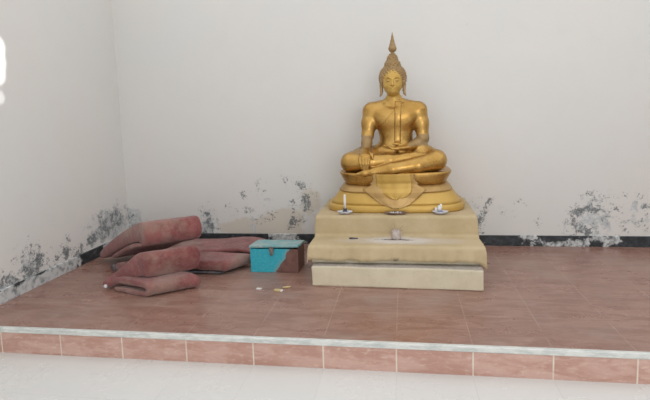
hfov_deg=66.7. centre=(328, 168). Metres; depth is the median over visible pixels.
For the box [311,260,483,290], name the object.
pedestal base
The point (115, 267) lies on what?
carpet
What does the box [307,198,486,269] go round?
pedestal
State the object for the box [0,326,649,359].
trim
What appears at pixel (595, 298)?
platform
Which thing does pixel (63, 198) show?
wall
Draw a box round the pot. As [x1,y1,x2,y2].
[388,226,401,239]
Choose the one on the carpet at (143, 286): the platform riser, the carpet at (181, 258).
the carpet at (181, 258)
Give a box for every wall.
[0,0,128,289]
[111,0,649,235]
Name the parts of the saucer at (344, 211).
dish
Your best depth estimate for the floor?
2.59 m
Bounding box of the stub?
[435,204,441,210]
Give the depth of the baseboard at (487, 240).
4.41 m
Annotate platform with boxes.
[0,243,649,351]
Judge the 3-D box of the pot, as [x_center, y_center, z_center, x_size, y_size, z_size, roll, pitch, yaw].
[0.508,0.474,3.720,0.112,0.112,0.092,-1,7,9]
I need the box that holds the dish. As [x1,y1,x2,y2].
[385,211,406,213]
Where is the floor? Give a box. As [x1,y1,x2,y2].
[0,352,649,399]
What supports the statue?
on the pedestal at (450, 237)
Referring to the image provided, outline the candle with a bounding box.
[343,194,345,207]
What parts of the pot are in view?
pot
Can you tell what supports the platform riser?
attached to the platform
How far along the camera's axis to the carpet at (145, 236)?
3.77 m
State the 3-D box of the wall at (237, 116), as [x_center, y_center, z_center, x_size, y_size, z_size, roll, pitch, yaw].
[1.577,-0.845,4.282,7.372,3.100,0.001,-1,7,9]
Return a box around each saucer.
[337,208,352,213]
[432,210,447,213]
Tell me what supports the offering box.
on the platform
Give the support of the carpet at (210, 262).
on the platform
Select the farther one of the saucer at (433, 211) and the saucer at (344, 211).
the saucer at (344, 211)
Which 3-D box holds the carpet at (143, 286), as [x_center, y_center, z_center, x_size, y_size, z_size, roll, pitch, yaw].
[-1.248,0.825,3.591,0.571,0.113,0.289,1,7,26]
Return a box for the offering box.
[249,240,304,272]
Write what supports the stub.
on the saucer at (433, 211)
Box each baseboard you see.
[0,240,112,304]
[180,233,649,246]
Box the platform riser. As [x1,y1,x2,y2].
[0,332,649,383]
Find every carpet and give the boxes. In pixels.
[100,216,201,257]
[103,245,199,287]
[110,261,127,271]
[112,271,200,296]
[172,237,265,253]
[185,252,250,273]
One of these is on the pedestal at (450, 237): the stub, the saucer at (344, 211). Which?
the saucer at (344, 211)
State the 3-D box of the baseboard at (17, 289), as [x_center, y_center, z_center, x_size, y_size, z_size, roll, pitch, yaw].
[-2.161,0.812,4.045,0.012,0.094,1.979,-1,7,9]
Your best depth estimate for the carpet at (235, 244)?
4.42 m
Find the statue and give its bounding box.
[329,33,463,212]
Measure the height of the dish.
0.019 m
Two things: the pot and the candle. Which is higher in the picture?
the candle

